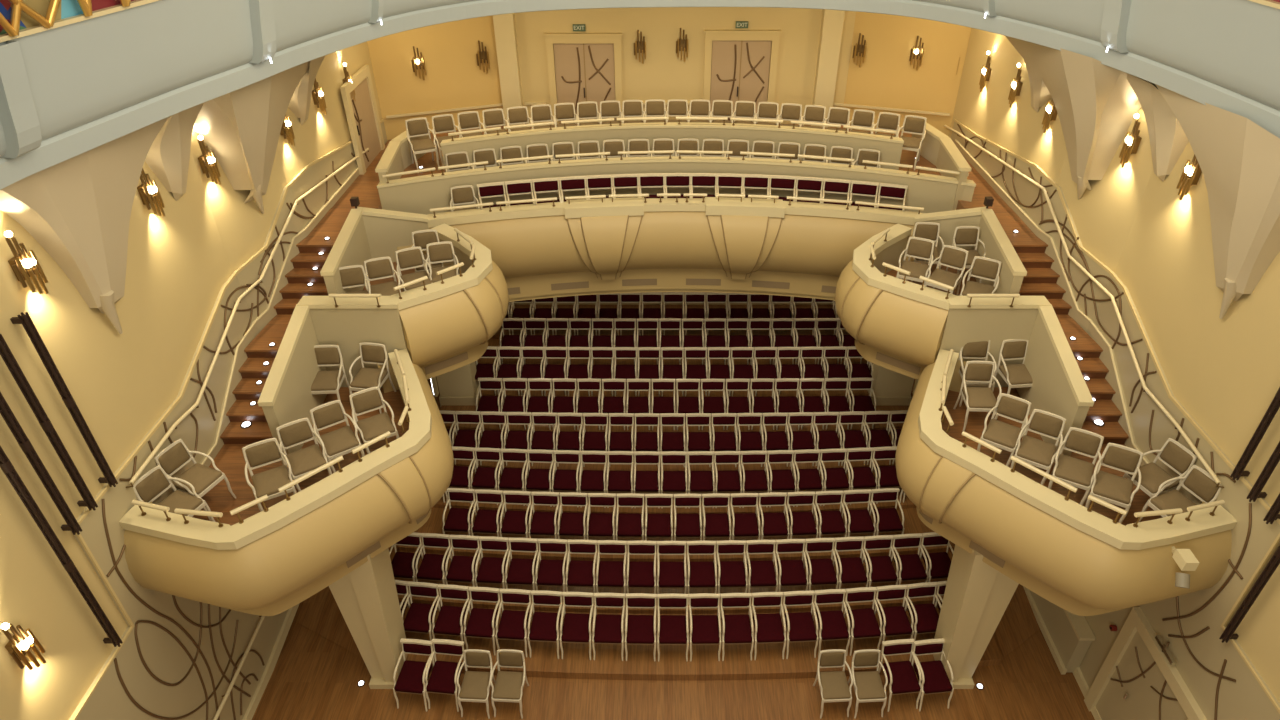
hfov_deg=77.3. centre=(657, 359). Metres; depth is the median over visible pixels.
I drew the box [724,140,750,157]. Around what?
armchair
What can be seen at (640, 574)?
seat
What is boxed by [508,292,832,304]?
wall
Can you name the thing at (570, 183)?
seat
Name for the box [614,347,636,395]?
seat
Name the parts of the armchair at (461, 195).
post, rail, backrest, rail, seat, post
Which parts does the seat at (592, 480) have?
armrest, seat, rail, backrest, armrest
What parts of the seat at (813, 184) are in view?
seat, rail, backrest, rail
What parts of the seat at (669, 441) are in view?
armrest, rail, seat, backrest, armrest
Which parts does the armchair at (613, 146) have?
rail, backrest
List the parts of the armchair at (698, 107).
rail, seat, backrest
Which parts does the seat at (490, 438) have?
armrest, seat, rail, backrest, armrest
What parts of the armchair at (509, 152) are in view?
rail, backrest, rail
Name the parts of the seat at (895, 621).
armrest, rail, backrest, rail, seat, armrest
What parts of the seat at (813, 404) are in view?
armrest, backrest, rail, seat, armrest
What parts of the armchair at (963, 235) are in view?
backrest, rail, rail, seat, post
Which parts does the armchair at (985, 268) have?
armrest, post, seat, rail, backrest, rail, armrest, post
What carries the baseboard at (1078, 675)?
attached to the wall at (1150, 248)
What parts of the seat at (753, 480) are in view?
armrest, backrest, rail, seat, armrest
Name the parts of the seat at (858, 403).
armrest, backrest, rail, seat, armrest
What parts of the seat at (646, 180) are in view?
backrest, rail, rail, seat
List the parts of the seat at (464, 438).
armrest, seat, rail, backrest, armrest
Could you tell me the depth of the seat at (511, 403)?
17.96 m
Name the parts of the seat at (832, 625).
armrest, leg, backrest, rail, rail, seat, armrest, leg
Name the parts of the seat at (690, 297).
armrest, backrest, rail, seat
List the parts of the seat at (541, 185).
rail, backrest, rail, seat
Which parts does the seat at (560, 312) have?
armrest, seat, backrest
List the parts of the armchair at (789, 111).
seat, backrest, rail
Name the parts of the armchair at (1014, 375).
post, seat rail, armrest, rail, backrest, rail, seat, seat rail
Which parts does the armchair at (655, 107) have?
rail, backrest, seat, rail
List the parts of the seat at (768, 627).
armrest, leg, rail, rail, backrest, seat, armrest, leg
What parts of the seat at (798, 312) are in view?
backrest, seat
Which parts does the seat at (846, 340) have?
armrest, seat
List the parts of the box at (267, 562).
rail post, balcony rail, rail post, balcony rail, rail post, balcony rail, rail post, balcony rail, balcony rail, balcony rail, balcony rail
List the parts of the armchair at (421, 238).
rail, backrest, seat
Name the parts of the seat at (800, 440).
armrest, rail, backrest, seat, armrest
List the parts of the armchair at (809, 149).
backrest, rail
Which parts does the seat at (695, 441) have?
armrest, backrest, rail, seat, armrest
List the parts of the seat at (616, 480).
armrest, seat, seat rail, rail, backrest, armrest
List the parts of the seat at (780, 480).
armrest, rail, backrest, seat, armrest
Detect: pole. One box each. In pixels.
[0,334,97,510]
[0,392,82,534]
[0,446,122,646]
[10,312,117,486]
[1219,545,1279,642]
[1230,387,1279,479]
[1246,441,1279,501]
[1263,493,1279,523]
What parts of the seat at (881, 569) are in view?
armrest, backrest, rail, seat, armrest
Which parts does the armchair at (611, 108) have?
rail, backrest, seat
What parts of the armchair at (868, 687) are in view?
armrest, leg, rail, backrest, rail, seat, seat rail, post, armrest, leg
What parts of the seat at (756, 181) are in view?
backrest, rail, rail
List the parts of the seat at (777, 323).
backrest, rail, rail, seat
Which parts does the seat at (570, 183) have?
rail, backrest, rail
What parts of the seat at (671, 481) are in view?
armrest, backrest, rail, seat, armrest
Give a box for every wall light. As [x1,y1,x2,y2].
[430,377,438,396]
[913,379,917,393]
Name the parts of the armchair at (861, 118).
seat, backrest, rail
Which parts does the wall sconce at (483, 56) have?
plate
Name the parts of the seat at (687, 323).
armrest, backrest, rail, seat, armrest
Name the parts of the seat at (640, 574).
armrest, seat, rail, backrest, armrest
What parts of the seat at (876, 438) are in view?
armrest, backrest, rail, seat, armrest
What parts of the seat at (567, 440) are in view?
armrest, seat, rail, backrest, armrest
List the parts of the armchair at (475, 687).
leg, armrest, post, seat rail, seat, rail, backrest, rail, leg, armrest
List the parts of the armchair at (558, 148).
rail, backrest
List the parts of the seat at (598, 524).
armrest, seat, rail, backrest, rail, armrest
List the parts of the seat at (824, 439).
armrest, backrest, rail, rail, seat, armrest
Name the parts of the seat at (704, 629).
armrest, leg, rail, backrest, seat, armrest, leg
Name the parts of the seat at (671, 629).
leg, armrest, rail, backrest, seat, seat rail, leg, armrest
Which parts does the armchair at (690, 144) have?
backrest, rail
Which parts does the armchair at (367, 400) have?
post, armrest, rail, backrest, rail, seat, seat rail, post, armrest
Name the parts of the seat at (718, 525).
armrest, rail, backrest, seat, seat rail, armrest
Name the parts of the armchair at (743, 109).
seat, backrest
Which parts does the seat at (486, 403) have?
armrest, seat, rail, backrest, armrest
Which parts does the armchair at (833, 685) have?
armrest, leg, backrest, rail, rail, seat, seat rail, post, armrest, leg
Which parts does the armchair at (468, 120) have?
rail, backrest, seat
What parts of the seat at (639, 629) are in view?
leg, armrest, seat, rail, backrest, leg, armrest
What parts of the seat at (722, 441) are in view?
armrest, rail, backrest, seat, armrest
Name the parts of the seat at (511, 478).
armrest, seat, rail, backrest, armrest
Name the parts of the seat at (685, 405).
armrest, rail, seat, backrest, armrest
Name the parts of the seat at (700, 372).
armrest, rail, backrest, seat, armrest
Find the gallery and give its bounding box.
[332,117,1009,301]
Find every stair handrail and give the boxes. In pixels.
[126,148,368,487]
[944,125,1223,487]
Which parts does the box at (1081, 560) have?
balcony rail, balcony rail, balcony rail, balcony rail, rail post, balcony rail, rail post, rail post, balcony rail, rail post, rail post, balcony rail, rail post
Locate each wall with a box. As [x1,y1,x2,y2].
[0,42,386,719]
[293,377,1039,657]
[367,7,971,140]
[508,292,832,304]
[949,28,1279,719]
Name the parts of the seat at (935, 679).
armrest, leg, rail, backrest, rail, seat, armrest, leg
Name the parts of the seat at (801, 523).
armrest, rail, backrest, rail, seat, armrest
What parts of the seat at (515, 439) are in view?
armrest, seat, rail, backrest, rail, armrest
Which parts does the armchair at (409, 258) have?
post, armrest, rail, backrest, rail, seat, post, armrest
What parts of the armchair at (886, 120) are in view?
post, seat, backrest, rail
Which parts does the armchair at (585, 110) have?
rail, backrest, seat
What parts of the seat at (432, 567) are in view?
armrest, seat, rail, backrest, rail, armrest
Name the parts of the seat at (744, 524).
armrest, rail, rail, backrest, seat, armrest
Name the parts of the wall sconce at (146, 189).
plate, bulb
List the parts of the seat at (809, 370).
armrest, backrest, rail, seat, armrest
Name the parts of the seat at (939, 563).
armrest, rail, backrest, seat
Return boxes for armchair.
[133,465,215,521]
[155,439,235,519]
[242,438,296,511]
[276,418,331,491]
[310,400,364,472]
[311,345,349,412]
[339,265,370,293]
[349,342,395,412]
[349,386,398,453]
[364,257,400,295]
[395,247,431,291]
[405,117,439,169]
[412,229,443,271]
[425,241,458,282]
[432,114,460,165]
[445,151,473,171]
[450,185,479,211]
[457,111,485,137]
[457,649,495,718]
[473,148,499,168]
[482,108,509,133]
[491,649,528,718]
[500,146,526,165]
[507,106,533,131]
[526,144,552,162]
[530,104,556,128]
[551,142,577,160]
[553,103,578,126]
[576,101,601,125]
[576,140,602,159]
[598,100,623,123]
[601,139,627,157]
[621,100,645,122]
[626,139,652,156]
[643,99,667,122]
[650,138,676,156]
[665,99,689,121]
[675,138,701,155]
[687,99,712,122]
[700,139,725,156]
[709,100,734,122]
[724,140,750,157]
[731,101,756,123]
[749,141,775,158]
[754,102,779,124]
[774,142,800,160]
[776,103,802,126]
[799,105,825,128]
[801,144,826,162]
[813,649,852,718]
[823,107,849,130]
[826,146,853,164]
[847,109,874,133]
[848,649,887,718]
[853,149,880,167]
[872,112,899,136]
[896,237,934,285]
[897,115,926,169]
[908,222,943,281]
[924,245,967,295]
[946,226,984,288]
[953,361,1001,431]
[958,340,996,406]
[960,256,1000,295]
[977,393,1030,466]
[994,339,1032,393]
[1010,409,1065,484]
[1048,427,1103,505]
[1085,443,1143,523]
[1123,438,1196,509]
[1139,465,1221,521]
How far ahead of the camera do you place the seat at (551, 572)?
14.61 m
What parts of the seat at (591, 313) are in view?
seat, backrest, armrest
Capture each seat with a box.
[389,532,422,581]
[393,638,433,711]
[395,580,409,615]
[401,581,439,645]
[415,533,451,583]
[425,639,464,711]
[432,584,470,640]
[439,410,456,444]
[442,488,476,535]
[445,447,475,503]
[445,535,480,586]
[452,411,481,464]
[463,587,501,654]
[470,448,501,504]
[471,489,503,536]
[475,346,498,395]
[475,536,509,588]
[476,378,503,428]
[477,182,507,209]
[478,411,507,464]
[495,589,532,656]
[496,346,521,395]
[497,449,528,505]
[500,318,524,363]
[500,491,531,537]
[501,378,528,429]
[504,412,532,465]
[505,179,534,206]
[505,302,512,334]
[505,538,538,589]
[510,299,532,334]
[519,347,543,395]
[522,318,545,363]
[524,449,554,506]
[526,378,551,429]
[527,590,563,658]
[528,492,560,538]
[530,412,556,465]
[532,177,561,204]
[532,297,554,334]
[535,539,568,591]
[543,347,567,395]
[545,318,568,363]
[551,378,576,429]
[552,450,579,506]
[554,296,575,334]
[556,413,582,466]
[557,492,587,539]
[559,176,587,202]
[560,592,593,659]
[565,540,596,598]
[567,347,590,395]
[568,318,590,364]
[576,294,597,334]
[576,378,600,429]
[579,451,606,507]
[582,413,607,466]
[586,174,613,199]
[586,493,615,539]
[590,347,613,395]
[591,318,613,361]
[592,593,624,660]
[596,540,626,602]
[598,293,619,334]
[601,379,625,429]
[606,451,633,507]
[608,413,633,466]
[612,174,639,198]
[614,318,635,364]
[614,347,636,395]
[616,493,644,540]
[620,293,640,334]
[625,593,656,660]
[626,379,650,429]
[626,541,656,593]
[633,451,659,507]
[634,413,659,465]
[636,318,658,364]
[637,347,660,395]
[639,173,665,198]
[641,292,662,334]
[645,494,672,540]
[651,379,675,429]
[657,541,686,593]
[657,593,688,660]
[659,318,680,364]
[660,413,685,466]
[661,347,683,395]
[661,451,687,507]
[663,292,683,334]
[665,173,690,198]
[673,494,701,540]
[676,379,700,429]
[681,318,703,364]
[684,292,705,334]
[684,347,707,395]
[685,413,711,466]
[686,541,716,604]
[687,451,714,507]
[688,593,720,660]
[691,173,716,198]
[701,379,725,429]
[702,493,730,540]
[704,318,726,364]
[706,292,727,334]
[707,347,730,395]
[711,413,737,466]
[714,451,741,507]
[716,540,747,593]
[717,173,743,197]
[720,593,753,660]
[725,378,750,429]
[726,318,749,364]
[728,293,749,334]
[730,493,760,539]
[731,347,754,395]
[737,413,763,466]
[741,451,768,507]
[743,174,769,198]
[745,540,777,592]
[749,294,771,334]
[749,318,772,364]
[750,378,775,429]
[750,592,785,659]
[754,347,778,395]
[757,492,789,539]
[761,413,789,466]
[766,450,796,506]
[769,175,796,201]
[771,295,793,335]
[771,318,794,363]
[774,539,808,591]
[775,378,800,429]
[776,347,801,395]
[782,591,818,658]
[786,492,818,538]
[787,412,815,466]
[791,297,814,334]
[793,318,817,363]
[793,449,823,506]
[795,176,823,203]
[798,378,825,429]
[799,347,825,392]
[804,538,838,590]
[812,412,841,465]
[813,298,836,336]
[813,589,850,656]
[814,491,846,537]
[815,318,840,363]
[819,449,850,505]
[822,178,850,205]
[822,346,849,395]
[823,378,850,429]
[833,537,868,588]
[838,318,861,363]
[838,411,867,465]
[842,489,875,536]
[844,587,881,655]
[845,448,877,504]
[846,346,872,393]
[847,378,875,428]
[849,180,878,207]
[862,535,898,586]
[863,411,893,464]
[869,488,904,535]
[871,446,902,503]
[874,585,913,652]
[876,183,907,211]
[878,639,921,711]
[888,410,907,464]
[891,533,927,584]
[905,582,941,647]
[911,638,953,710]
[920,532,953,581]
[935,581,946,610]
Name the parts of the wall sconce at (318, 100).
plate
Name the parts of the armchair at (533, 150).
rail, backrest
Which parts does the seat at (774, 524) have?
armrest, backrest, rail, seat, armrest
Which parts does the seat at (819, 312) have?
armrest, backrest, seat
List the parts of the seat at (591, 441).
armrest, seat, rail, rail, backrest, armrest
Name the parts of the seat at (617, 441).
armrest, seat, backrest, rail, armrest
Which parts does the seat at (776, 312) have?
backrest, seat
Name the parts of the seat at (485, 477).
armrest, seat, rail, backrest, armrest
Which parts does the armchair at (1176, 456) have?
seat rail, armrest, seat, post, seat rail, rail, armrest, backrest, rail, post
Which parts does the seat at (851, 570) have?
armrest, rail, backrest, rail, seat, armrest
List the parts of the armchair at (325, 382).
seat rail, rail, backrest, seat, rail, armrest, post, seat rail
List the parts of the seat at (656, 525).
armrest, seat, rail, backrest, armrest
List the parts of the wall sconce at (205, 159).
plate, bulb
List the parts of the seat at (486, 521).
armrest, seat, rail, backrest, rail, armrest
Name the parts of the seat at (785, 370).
armrest, rail, rail, backrest, seat, armrest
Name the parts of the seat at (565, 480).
armrest, seat, rail, backrest, armrest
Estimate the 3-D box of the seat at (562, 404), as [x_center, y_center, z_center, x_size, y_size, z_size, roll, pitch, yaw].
[-2.106,0.992,17.966,0.540,0.931,0.697,0,35,0]
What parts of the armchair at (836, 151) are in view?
backrest, rail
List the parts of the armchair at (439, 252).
armrest, post, rail, backrest, rail, seat, post, armrest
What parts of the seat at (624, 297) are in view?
seat, rail, backrest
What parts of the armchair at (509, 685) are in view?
leg, armrest, post, seat rail, seat, rail, backrest, rail, leg, armrest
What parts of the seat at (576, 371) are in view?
seat, backrest, rail, armrest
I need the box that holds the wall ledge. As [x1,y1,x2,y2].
[1023,586,1095,673]
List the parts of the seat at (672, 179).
backrest, rail, seat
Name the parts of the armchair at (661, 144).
rail, backrest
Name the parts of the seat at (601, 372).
armrest, seat, rail, backrest, armrest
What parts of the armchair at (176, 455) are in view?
rail, backrest, armrest, rail, post, seat, armrest, seat rail, leg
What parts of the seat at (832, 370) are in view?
armrest, backrest, rail, seat, armrest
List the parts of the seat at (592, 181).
rail, backrest, rail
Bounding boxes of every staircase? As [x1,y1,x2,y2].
[220,208,354,443]
[988,208,1128,443]
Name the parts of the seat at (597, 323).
seat, backrest, rail, armrest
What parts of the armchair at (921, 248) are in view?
armrest, post, seat rail, seat, rail, backrest, rail, armrest, post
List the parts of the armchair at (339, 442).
post, armrest, rail, backrest, leg, rail, seat, post, seat rail, armrest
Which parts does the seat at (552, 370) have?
armrest, rail, seat, backrest, rail, armrest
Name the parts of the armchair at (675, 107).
rail, seat, backrest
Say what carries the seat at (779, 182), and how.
on the gallery
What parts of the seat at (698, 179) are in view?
backrest, rail, seat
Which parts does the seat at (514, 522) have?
armrest, seat, rail, rail, backrest, armrest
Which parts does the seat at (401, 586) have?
backrest, rail, seat, armrest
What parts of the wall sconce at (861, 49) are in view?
plate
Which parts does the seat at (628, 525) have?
armrest, seat, seat rail, backrest, rail, armrest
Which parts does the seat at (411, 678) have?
leg, armrest, seat, rail, backrest, rail, leg, armrest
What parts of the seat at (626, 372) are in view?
armrest, rail, seat, backrest, armrest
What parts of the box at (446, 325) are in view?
balcony rail, balcony rail, balcony rail, balcony rail, balcony rail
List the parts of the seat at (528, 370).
armrest, seat, rail, backrest, armrest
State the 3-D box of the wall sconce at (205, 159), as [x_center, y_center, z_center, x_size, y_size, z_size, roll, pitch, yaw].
[-6.632,-2.936,11.778,0.180,0.786,0.278,0,35,0]
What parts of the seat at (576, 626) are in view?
leg, armrest, seat rail, seat, rail, backrest, rail, leg, armrest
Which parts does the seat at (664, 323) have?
armrest, rail, seat, backrest, armrest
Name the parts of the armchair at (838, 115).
seat, backrest, rail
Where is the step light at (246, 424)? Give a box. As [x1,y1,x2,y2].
[240,421,251,428]
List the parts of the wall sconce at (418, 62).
plate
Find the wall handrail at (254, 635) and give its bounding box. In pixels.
[213,616,264,719]
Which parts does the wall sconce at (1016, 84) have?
plate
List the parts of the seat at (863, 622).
armrest, leg, backrest, rail, rail, seat, armrest, leg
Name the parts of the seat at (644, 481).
armrest, rail, seat, backrest, armrest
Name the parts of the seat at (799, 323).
armrest, backrest, rail, seat, armrest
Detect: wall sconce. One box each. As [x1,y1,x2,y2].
[1,623,45,669]
[4,231,48,293]
[137,168,164,216]
[198,135,220,184]
[280,115,294,145]
[312,78,326,114]
[343,63,355,100]
[411,46,426,79]
[476,40,489,73]
[634,30,645,63]
[676,28,687,61]
[852,33,865,66]
[909,36,923,70]
[979,51,991,91]
[1008,63,1022,106]
[1042,99,1056,132]
[1119,114,1141,167]
[1176,154,1201,199]
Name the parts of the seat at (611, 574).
armrest, seat, rail, backrest, rail, armrest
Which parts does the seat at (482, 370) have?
seat, backrest, rail, armrest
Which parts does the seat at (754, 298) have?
seat, backrest, armrest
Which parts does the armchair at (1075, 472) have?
leg, armrest, post, seat rail, seat, rail, backrest, leg, rail, armrest, post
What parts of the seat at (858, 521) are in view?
armrest, backrest, rail, rail, seat, armrest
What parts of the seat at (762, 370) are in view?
armrest, rail, backrest, seat, armrest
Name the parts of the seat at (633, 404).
armrest, seat, backrest, rail, armrest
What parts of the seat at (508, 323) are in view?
seat, backrest, rail, armrest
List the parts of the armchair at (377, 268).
armrest, post, rail, backrest, rail, seat, post, armrest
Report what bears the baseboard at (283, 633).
attached to the wall at (187, 268)
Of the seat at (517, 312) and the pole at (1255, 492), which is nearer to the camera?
the pole at (1255, 492)
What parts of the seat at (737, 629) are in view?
armrest, leg, rail, backrest, rail, seat, armrest, leg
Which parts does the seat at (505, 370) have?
armrest, seat, rail, backrest, armrest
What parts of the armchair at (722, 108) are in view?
seat, backrest, rail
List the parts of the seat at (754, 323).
rail, backrest, seat, rail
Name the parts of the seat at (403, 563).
seat, backrest, rail, armrest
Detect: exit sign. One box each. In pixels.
[573,24,585,30]
[735,21,747,27]
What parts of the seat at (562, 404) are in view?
armrest, rail, seat, backrest, rail, armrest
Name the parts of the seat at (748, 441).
armrest, rail, backrest, rail, seat, armrest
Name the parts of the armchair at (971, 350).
armrest, rail, backrest, seat, seat rail, post, armrest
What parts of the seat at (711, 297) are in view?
rail, backrest, seat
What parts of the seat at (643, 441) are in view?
armrest, rail, seat, backrest, armrest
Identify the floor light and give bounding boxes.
[357,680,364,686]
[976,683,983,689]
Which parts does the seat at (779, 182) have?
seat, rail, backrest, rail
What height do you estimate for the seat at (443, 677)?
0.931 m
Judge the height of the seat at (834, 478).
0.931 m
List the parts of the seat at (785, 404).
armrest, rail, backrest, seat, armrest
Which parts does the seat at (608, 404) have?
armrest, seat, backrest, rail, armrest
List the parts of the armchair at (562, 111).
rail, backrest, seat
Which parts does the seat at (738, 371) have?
armrest, backrest, rail, seat, armrest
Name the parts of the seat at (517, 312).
seat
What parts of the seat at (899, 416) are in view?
armrest, seat, rail, backrest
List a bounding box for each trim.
[386,102,949,118]
[493,13,522,125]
[811,9,844,126]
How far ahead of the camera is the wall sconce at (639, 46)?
18.10 m
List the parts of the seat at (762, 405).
armrest, rail, backrest, rail, seat, armrest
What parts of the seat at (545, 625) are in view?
leg, armrest, seat, rail, backrest, rail, leg, armrest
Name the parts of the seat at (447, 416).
rail, backrest, armrest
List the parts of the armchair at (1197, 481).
leg, seat rail, armrest, seat, post, rail, backrest, rail, post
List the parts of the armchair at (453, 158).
rail, backrest, rail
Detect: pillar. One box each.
[329,548,406,688]
[436,362,478,405]
[868,363,913,404]
[933,544,1018,688]
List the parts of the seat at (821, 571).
armrest, rail, rail, backrest, seat, armrest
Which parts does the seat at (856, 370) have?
armrest, backrest, seat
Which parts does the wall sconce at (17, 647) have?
bulb, plate, bulb, bulb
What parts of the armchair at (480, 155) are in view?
rail, backrest, rail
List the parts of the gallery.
balcony rail, balcony rail, balcony rail, balcony rail, balcony rail, balcony rail, balcony rail, balcony rail, balcony rail, balcony rail, balcony rail, balcony rail, balcony rail, balcony rail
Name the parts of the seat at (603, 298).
seat, backrest, armrest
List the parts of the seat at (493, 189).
rail, backrest, rail, seat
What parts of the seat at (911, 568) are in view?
armrest, backrest, rail, seat, armrest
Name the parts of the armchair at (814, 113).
seat, backrest, rail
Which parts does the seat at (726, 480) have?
armrest, rail, backrest, seat, seat rail, armrest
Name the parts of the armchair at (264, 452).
post, armrest, rail, leg, backrest, rail, seat, seat rail, post, armrest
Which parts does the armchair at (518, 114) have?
rail, backrest, seat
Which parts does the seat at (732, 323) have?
backrest, rail, seat, armrest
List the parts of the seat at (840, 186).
seat, backrest, rail, rail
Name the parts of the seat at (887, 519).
armrest, backrest, rail, seat, armrest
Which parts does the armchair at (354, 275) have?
rail, backrest, rail, seat, post, armrest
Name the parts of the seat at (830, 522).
armrest, backrest, rail, seat, armrest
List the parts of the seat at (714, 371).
armrest, backrest, rail, seat, armrest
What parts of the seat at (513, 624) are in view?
leg, armrest, seat, rail, backrest, rail, leg, armrest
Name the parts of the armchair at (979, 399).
leg, post, leg, armrest, rail, backrest, seat, rail, seat rail, post, armrest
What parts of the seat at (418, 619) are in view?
armrest, seat, rail, rail, backrest, armrest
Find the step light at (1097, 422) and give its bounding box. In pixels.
[1093,420,1104,425]
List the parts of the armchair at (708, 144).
rail, backrest, rail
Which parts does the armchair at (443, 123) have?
leg, rail, backrest, rail, seat, post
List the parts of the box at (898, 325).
balcony rail, balcony rail, balcony rail, balcony rail, balcony rail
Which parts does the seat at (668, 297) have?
armrest, rail, backrest, seat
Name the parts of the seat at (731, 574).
armrest, rail, backrest, rail, seat, armrest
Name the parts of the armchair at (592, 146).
rail, backrest, rail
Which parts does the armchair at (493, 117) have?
rail, backrest, seat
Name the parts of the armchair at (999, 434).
leg, armrest, post, seat rail, seat, rail, leg, backrest, rail, armrest, post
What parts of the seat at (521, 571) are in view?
armrest, seat rail, seat, rail, backrest, armrest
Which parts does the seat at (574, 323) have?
armrest, seat, rail, rail, backrest, armrest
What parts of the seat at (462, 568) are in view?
armrest, seat, rail, rail, backrest, armrest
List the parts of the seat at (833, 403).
armrest, rail, backrest, seat, armrest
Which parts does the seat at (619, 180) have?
rail, backrest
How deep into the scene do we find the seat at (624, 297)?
20.46 m
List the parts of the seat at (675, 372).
armrest, backrest, rail, seat, armrest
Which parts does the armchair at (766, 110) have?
seat, backrest, rail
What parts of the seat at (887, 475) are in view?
armrest, rail, backrest, seat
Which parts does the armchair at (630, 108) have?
rail, backrest, seat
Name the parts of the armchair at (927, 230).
backrest, seat rail, seat, rail, post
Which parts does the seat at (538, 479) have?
armrest, seat, rail, backrest, rail, armrest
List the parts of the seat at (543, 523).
armrest, seat, rail, backrest, rail, armrest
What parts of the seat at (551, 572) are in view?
armrest, seat rail, seat, rail, backrest, armrest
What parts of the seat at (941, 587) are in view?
rail, backrest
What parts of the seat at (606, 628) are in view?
leg, armrest, seat, rail, backrest, rail, leg, armrest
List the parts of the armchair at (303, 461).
post, armrest, rail, backrest, leg, rail, seat, post, armrest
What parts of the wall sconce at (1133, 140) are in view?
plate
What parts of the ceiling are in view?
stained glass, glass sill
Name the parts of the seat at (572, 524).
armrest, seat rail, seat, rail, backrest, armrest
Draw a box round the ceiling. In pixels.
[0,0,1279,333]
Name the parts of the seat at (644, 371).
armrest, seat, backrest, rail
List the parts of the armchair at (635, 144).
backrest, rail, rail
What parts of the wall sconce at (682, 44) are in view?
plate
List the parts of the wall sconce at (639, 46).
plate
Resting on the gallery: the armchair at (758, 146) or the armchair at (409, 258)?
the armchair at (758, 146)
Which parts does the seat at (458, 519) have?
armrest, seat, rail, backrest, armrest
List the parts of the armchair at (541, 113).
rail, backrest, seat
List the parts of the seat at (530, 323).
seat, rail, backrest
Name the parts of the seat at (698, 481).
armrest, rail, backrest, seat, armrest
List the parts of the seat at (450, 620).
armrest, seat, rail, backrest, rail, armrest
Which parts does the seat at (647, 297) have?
rail, seat, backrest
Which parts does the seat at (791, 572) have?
armrest, backrest, rail, rail, seat, armrest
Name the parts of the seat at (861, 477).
armrest, backrest, rail, seat, armrest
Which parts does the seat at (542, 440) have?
armrest, seat, rail, backrest, armrest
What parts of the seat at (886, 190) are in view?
seat, rail, backrest, rail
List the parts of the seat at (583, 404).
armrest, seat, rail, rail, backrest, armrest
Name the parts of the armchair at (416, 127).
armrest, rail, leg, backrest, rail, seat, seat rail, post, armrest, leg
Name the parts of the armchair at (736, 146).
rail, backrest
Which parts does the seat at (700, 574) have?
leg, armrest, backrest, rail, seat, armrest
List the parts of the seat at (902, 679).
post, armrest, leg, backrest, rail, rail, seat, armrest, leg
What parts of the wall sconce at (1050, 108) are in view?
plate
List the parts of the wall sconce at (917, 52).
plate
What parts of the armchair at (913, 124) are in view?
post, seat rail, seat, rail, backrest, rail, leg, armrest, post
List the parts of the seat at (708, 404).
armrest, backrest, rail, seat, armrest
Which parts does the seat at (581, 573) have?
armrest, seat, rail, backrest, armrest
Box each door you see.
[340,65,384,174]
[544,33,622,123]
[703,30,781,122]
[1084,607,1206,719]
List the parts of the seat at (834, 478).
armrest, backrest, rail, seat, armrest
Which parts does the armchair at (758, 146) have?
backrest, rail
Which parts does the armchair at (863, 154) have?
backrest, rail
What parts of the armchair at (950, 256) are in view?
armrest, seat rail, post, seat, rail, backrest, rail, armrest, post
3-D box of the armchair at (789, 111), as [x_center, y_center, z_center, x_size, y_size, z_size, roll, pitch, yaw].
[2.860,-5.044,17.493,0.565,0.944,0.630,7,36,10]
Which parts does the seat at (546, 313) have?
armrest, seat, backrest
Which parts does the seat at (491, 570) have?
armrest, seat, rail, backrest, armrest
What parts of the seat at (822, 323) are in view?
armrest, backrest, rail, seat, armrest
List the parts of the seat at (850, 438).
armrest, backrest, rail, seat, armrest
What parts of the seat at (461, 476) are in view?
seat, backrest, rail, armrest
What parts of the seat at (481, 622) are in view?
leg, armrest, seat, rail, backrest, rail, leg, armrest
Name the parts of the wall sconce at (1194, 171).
bulb, plate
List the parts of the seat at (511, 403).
armrest, seat, rail, backrest, armrest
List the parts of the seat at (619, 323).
seat, rail, backrest, armrest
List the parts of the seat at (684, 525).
armrest, backrest, rail, seat, armrest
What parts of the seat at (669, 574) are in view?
armrest, rail, seat, backrest, armrest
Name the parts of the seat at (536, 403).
armrest, seat, rail, backrest, armrest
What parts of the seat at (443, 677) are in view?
leg, armrest, seat, rail, backrest, rail, leg, armrest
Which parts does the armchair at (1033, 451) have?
armrest, post, seat rail, seat, rail, leg, backrest, rail, armrest, post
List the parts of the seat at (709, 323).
armrest, rail, backrest, seat, armrest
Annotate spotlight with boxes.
[350,197,359,208]
[983,197,993,208]
[1172,546,1198,588]
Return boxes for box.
[119,304,453,615]
[297,207,508,387]
[835,207,1050,386]
[895,304,1236,615]
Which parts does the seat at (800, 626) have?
armrest, leg, backrest, rail, rail, seat, seat rail, armrest, leg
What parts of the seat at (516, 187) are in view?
rail, backrest, rail, seat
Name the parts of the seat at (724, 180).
backrest, rail, rail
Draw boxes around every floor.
[252,620,1094,719]
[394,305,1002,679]
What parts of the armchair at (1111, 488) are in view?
leg, armrest, post, seat rail, seat, rail, backrest, leg, rail, armrest, post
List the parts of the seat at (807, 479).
armrest, backrest, rail, seat, armrest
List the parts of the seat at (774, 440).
armrest, backrest, rail, seat, armrest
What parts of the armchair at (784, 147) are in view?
backrest, rail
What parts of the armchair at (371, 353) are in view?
armrest, seat rail, post, seat, rail, backrest, rail, armrest, seat rail, post, leg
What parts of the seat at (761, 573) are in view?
armrest, rail, backrest, seat, seat rail, armrest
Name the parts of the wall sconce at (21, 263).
bulb, plate, bulb, bulb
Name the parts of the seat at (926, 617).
armrest, backrest, rail, seat, armrest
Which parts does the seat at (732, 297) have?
rail, backrest, seat, armrest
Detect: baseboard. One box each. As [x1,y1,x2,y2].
[243,603,299,719]
[1072,667,1101,719]
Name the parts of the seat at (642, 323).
seat, backrest, rail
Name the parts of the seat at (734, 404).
armrest, backrest, rail, seat, armrest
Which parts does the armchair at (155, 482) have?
post, rail, backrest, rail, post, seat, armrest, seat rail, leg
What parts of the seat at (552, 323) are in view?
armrest, seat, rail, backrest, rail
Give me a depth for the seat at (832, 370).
18.80 m
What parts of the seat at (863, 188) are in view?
seat, rail, backrest, rail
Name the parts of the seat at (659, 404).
armrest, rail, seat, backrest, armrest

